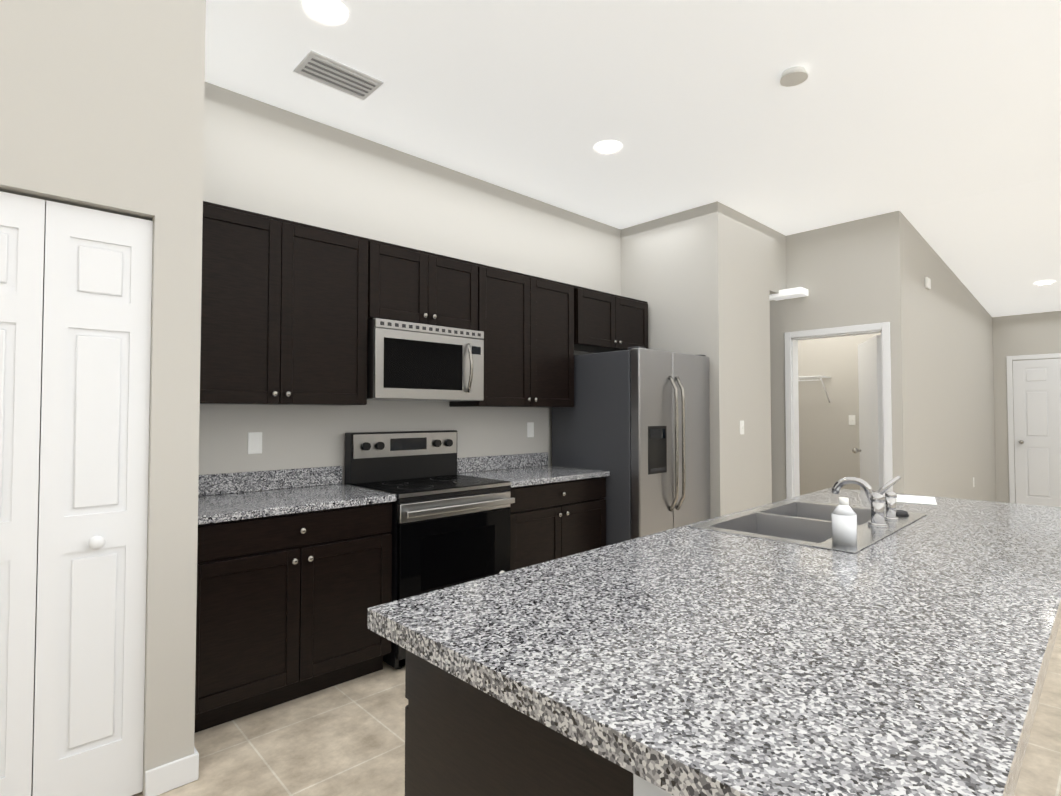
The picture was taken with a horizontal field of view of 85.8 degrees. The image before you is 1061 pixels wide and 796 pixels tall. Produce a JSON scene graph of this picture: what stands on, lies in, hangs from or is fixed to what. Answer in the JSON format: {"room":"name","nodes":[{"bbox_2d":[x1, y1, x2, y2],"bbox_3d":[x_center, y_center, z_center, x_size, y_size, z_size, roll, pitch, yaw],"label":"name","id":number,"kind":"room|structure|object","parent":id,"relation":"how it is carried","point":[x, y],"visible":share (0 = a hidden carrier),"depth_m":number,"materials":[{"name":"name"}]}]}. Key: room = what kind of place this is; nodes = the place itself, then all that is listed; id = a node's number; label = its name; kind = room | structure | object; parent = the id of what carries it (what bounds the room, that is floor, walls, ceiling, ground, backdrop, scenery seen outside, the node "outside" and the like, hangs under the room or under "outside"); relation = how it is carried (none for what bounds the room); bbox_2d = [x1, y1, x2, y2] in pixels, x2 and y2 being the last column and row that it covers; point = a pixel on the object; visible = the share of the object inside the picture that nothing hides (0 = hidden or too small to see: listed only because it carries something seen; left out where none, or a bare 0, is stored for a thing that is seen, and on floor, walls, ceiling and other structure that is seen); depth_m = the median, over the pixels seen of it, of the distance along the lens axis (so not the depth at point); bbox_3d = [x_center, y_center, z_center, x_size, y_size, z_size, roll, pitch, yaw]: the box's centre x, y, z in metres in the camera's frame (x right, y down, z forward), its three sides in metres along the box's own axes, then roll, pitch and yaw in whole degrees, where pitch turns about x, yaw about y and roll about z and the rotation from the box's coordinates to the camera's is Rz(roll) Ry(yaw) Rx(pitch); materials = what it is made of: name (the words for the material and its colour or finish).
{"room":"kitchen","nodes":[
{"label":"kitchen","id":0,"kind":"room"},
{"bbox_2d":[0,0,1060,795],"bbox_3d":[2.674,-0.154,2.142,13.320,3.080,7.300,1,-2,-43],"label":"wall","id":1,"kind":"structure","parent":0,"point":[118,106],"depth_m":3.74,"materials":[{"name":"grey paint"}]},
{"bbox_2d":[0,191,152,795],"bbox_3d":[-1.562,0.363,1.813,0.586,2.005,0.074,1,-2,-43],"label":"closet door","id":2,"kind":"structure","parent":1,"relation":"in","point":[84,734],"depth_m":1.88,"materials":[{"name":"white wood"}]},
{"bbox_2d":[170,746,198,785],"bbox_3d":[-1.334,1.341,2.184,0.038,0.095,0.343,1,-2,-43],"label":"baseboard","id":3,"kind":"structure","parent":1,"relation":"attached to","point":[186,769],"depth_m":2.05,"materials":[{"name":"white wood"}]},
{"bbox_2d":[248,432,261,453],"bbox_3d":[-1.474,0.241,3.056,0.072,0.116,0.006,1,-2,-43],"label":"outlet","id":4,"kind":"object","parent":1,"relation":"attached to","point":[254,442],"visible":1,"depth_m":3.05,"materials":[{"name":"white plastic"}]},
{"bbox_2d":[200,201,371,405],"bbox_3d":[-1.354,-0.432,2.962,0.942,0.930,0.326,1,-2,-43],"label":"upper cabinet","id":5,"kind":"object","parent":1,"relation":"attached to","point":[289,309],"depth_m":2.85,"materials":[{"name":"brown wood"}]},
{"bbox_2d":[372,239,479,330],"bbox_3d":[-0.728,-0.659,3.558,0.765,0.443,0.326,1,-2,-43],"label":"upper cabinet","id":6,"kind":"object","parent":1,"relation":"attached to","point":[409,284],"depth_m":3.42,"materials":[{"name":"brown wood"}]},
{"bbox_2d":[367,318,483,401],"bbox_3d":[-0.686,-0.208,3.501,0.758,0.442,0.449,1,-2,-43],"label":"microwave","id":7,"kind":"object","parent":6,"relation":"attached to","point":[409,361],"visible":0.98,"depth_m":3.33,"materials":[{"name":"silver metal"}]},
{"bbox_2d":[449,264,575,407],"bbox_3d":[-0.112,-0.400,4.132,0.916,0.930,0.326,1,-2,-43],"label":"upper cabinet","id":8,"kind":"object","parent":1,"relation":"attached to","point":[528,322],"depth_m":3.98,"materials":[{"name":"brown wood"}]},
{"bbox_2d":[527,422,533,437],"bbox_3d":[0.000,0.249,4.445,0.072,0.116,0.006,1,-2,-43],"label":"outlet","id":9,"kind":"object","parent":1,"relation":"attached to","point":[530,429],"visible":1,"depth_m":4.44,"materials":[{"name":"white plastic"}]},
{"bbox_2d":[576,286,647,352],"bbox_3d":[0.585,-0.625,4.795,0.919,0.445,0.326,1,-2,-43],"label":"upper cabinet","id":10,"kind":"object","parent":1,"relation":"attached to","point":[605,322],"depth_m":4.64,"materials":[{"name":"brown wood"}]},
{"bbox_2d":[740,421,743,434],"bbox_3d":[1.774,0.248,4.779,0.072,0.116,0.012,1,-2,-43],"label":"light switch","id":11,"kind":"object","parent":1,"relation":"attached to","point":[741,427],"visible":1,"depth_m":4.77,"materials":[{"name":"white plastic"}]},
{"bbox_2d":[798,376,830,402],"bbox_3d":[3.219,-0.094,6.970,0.315,0.309,0.740,1,-2,-43],"label":"wire shelf","id":12,"kind":"object","parent":1,"relation":"attached to","point":[809,377],"visible":0.33,"depth_m":6.73,"materials":[{"name":"white metal"}]},
{"bbox_2d":[784,322,892,498],"bbox_3d":[2.772,0.418,5.147,0.136,2.100,0.880,1,-2,-43],"label":"door frame","id":13,"kind":"structure","parent":1,"relation":"attached to","point":[791,339],"depth_m":5.31,"materials":[{"name":"white wood"}]},
{"bbox_2d":[849,415,855,424],"bbox_3d":[3.737,0.258,6.638,0.012,0.116,0.072,1,-2,-43],"label":"light switch","id":14,"kind":"object","parent":1,"relation":"attached to","point":[852,420],"visible":1,"depth_m":6.64,"materials":[{"name":"white plastic"}]},
{"bbox_2d":[852,335,882,490],"bbox_3d":[3.151,0.461,5.329,0.670,2.000,0.416,1,-2,-43],"label":"laundry door","id":15,"kind":"structure","parent":1,"relation":"in","point":[870,450],"depth_m":5.22,"materials":[{"name":"white wood"}]},
{"bbox_2d":[925,277,930,288],"bbox_3d":[3.732,-1.077,5.362,0.120,0.100,0.022,1,-2,-43],"label":"thermostat","id":16,"kind":"object","parent":1,"relation":"attached to","point":[927,283],"visible":0.98,"depth_m":5.33,"materials":[{"name":"white plastic"}]},
{"bbox_2d":[1006,353,1060,502],"bbox_3d":[6.739,0.477,7.338,0.016,2.100,0.930,1,-2,-43],"label":"door frame","id":17,"kind":"structure","parent":1,"relation":"attached to","point":[1009,359],"depth_m":7.64,"materials":[{"name":"white wood"}]},
{"bbox_2d":[1013,358,1060,506],"bbox_3d":[6.713,0.504,7.313,0.084,2.020,0.800,1,-2,-43],"label":"door","id":18,"kind":"structure","parent":1,"relation":"in","point":[1037,408],"depth_m":7.46,"materials":[{"name":"white wood"}]},
{"bbox_2d":[132,621,1060,795],"bbox_3d":[2.671,1.439,2.234,13.500,0.100,7.500,1,-2,-43],"label":"floor","id":19,"kind":"structure","parent":0,"point":[347,738],"depth_m":2.28,"materials":[{"name":"tile"}]},
{"bbox_2d":[195,466,395,732],"bbox_3d":[-1.244,0.895,2.808,0.947,1.020,0.649,1,-2,-43],"label":"base cabinet","id":20,"kind":"object","parent":19,"relation":"on","point":[294,575],"visible":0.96,"depth_m":2.59,"materials":[{"name":"brown wood"}]},
{"bbox_2d":[345,430,514,668],"bbox_3d":[-0.588,0.812,3.369,0.762,1.214,0.683,1,-2,-43],"label":"range","id":21,"kind":"object","parent":19,"relation":"on","point":[451,527],"visible":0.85,"depth_m":3.24,"materials":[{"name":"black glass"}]},
{"bbox_2d":[457,452,609,570],"bbox_3d":[0.007,0.926,3.987,0.944,1.020,0.649,1,-2,-43],"label":"base cabinet","id":22,"kind":"object","parent":19,"relation":"on","point":[557,512],"visible":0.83,"depth_m":3.81,"materials":[{"name":"brown wood"}]},
{"bbox_2d":[405,651,667,795],"bbox_3d":[0.917,0.938,1.869,2.636,0.882,0.733,2,-2,-44],"label":"kitchen island","id":23,"kind":"object","parent":19,"relation":"on","point":[459,741],"depth_m":1.04,"materials":[{"name":"brown wood"}]},
{"bbox_2d":[368,488,1060,795],"bbox_3d":[0.999,0.473,1.790,2.760,0.042,1.000,2,-2,-44],"label":"island countertop","id":24,"kind":"structure","parent":23,"relation":"on","point":[690,661],"depth_m":0.98,"materials":[{"name":"grey stone"}]},
{"bbox_2d":[688,499,927,554],"bbox_3d":[1.069,0.553,2.146,0.900,0.190,0.535,2,-2,-44],"label":"sink","id":25,"kind":"object","parent":24,"relation":"in","point":[810,522],"depth_m":2.15,"materials":[{"name":"silver metal"}]},
{"bbox_2d":[832,497,856,545],"bbox_3d":[0.967,0.378,1.761,0.068,0.139,0.068,2,-2,-44],"label":"soap bottle","id":26,"kind":"object","parent":24,"relation":"on","point":[844,520],"depth_m":1.74,"materials":[{"name":"white plastic"}]},
{"bbox_2d":[828,475,903,526],"bbox_3d":[1.266,0.366,2.123,0.225,0.181,0.217,2,-2,-44],"label":"faucet","id":27,"kind":"object","parent":24,"relation":"on","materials":[{"name":"silver metal"}]},
{"bbox_2d":[552,346,709,545],"bbox_3d":[0.827,0.552,4.529,0.946,1.797,0.926,1,-2,-43],"label":"fridge","id":28,"kind":"object","parent":19,"relation":"on","point":[635,421],"visible":0.77,"depth_m":4.15,"materials":[{"name":"grey metal"}]},
{"bbox_2d":[205,0,1060,316],"bbox_3d":[2.671,-1.395,2.310,13.500,0.730,7.500,1,-2,-43],"label":"ceiling","id":29,"kind":"structure","parent":0,"point":[937,122],"depth_m":3.14,"materials":[{"name":"white paint"}]},
{"bbox_2d":[302,0,348,25],"bbox_3d":[-0.864,-1.632,2.408,0.184,0.011,0.184,1,-2,-43],"label":"recessed light","id":30,"kind":"object","parent":29,"relation":"in","point":[329,12],"visible":1,"depth_m":2.41,"materials":[{"name":"white"}]},
{"bbox_2d":[293,50,383,99],"bbox_3d":[-0.963,-1.616,2.877,0.380,0.016,0.220,1,-2,-43],"label":"ceiling vent","id":31,"kind":"object","parent":29,"relation":"in","point":[321,68],"visible":1,"depth_m":2.86,"materials":[{"name":"white metal"}]},
{"bbox_2d":[594,140,622,154],"bbox_3d":[0.496,-1.598,3.647,0.184,0.011,0.184,1,-2,-43],"label":"recessed light","id":32,"kind":"object","parent":29,"relation":"in","point":[606,147],"visible":1,"depth_m":3.63,"materials":[{"name":"white"}]},
{"bbox_2d":[780,66,807,86],"bbox_3d":[1.314,-1.607,2.852,0.130,0.035,0.130,1,-2,-43],"label":"smoke detector","id":33,"kind":"object","parent":29,"relation":"attached to","point":[794,76],"visible":1,"depth_m":2.83,"materials":[{"name":"white plastic"}]},
{"bbox_2d":[1033,281,1055,284],"bbox_3d":[5.690,-1.273,6.322,0.184,0.011,0.184,1,-2,-43],"label":"recessed light","id":34,"kind":"object","parent":29,"relation":"in","point":[1043,282],"visible":0.98,"depth_m":6.31,"materials":[{"name":"white"}]}
]}

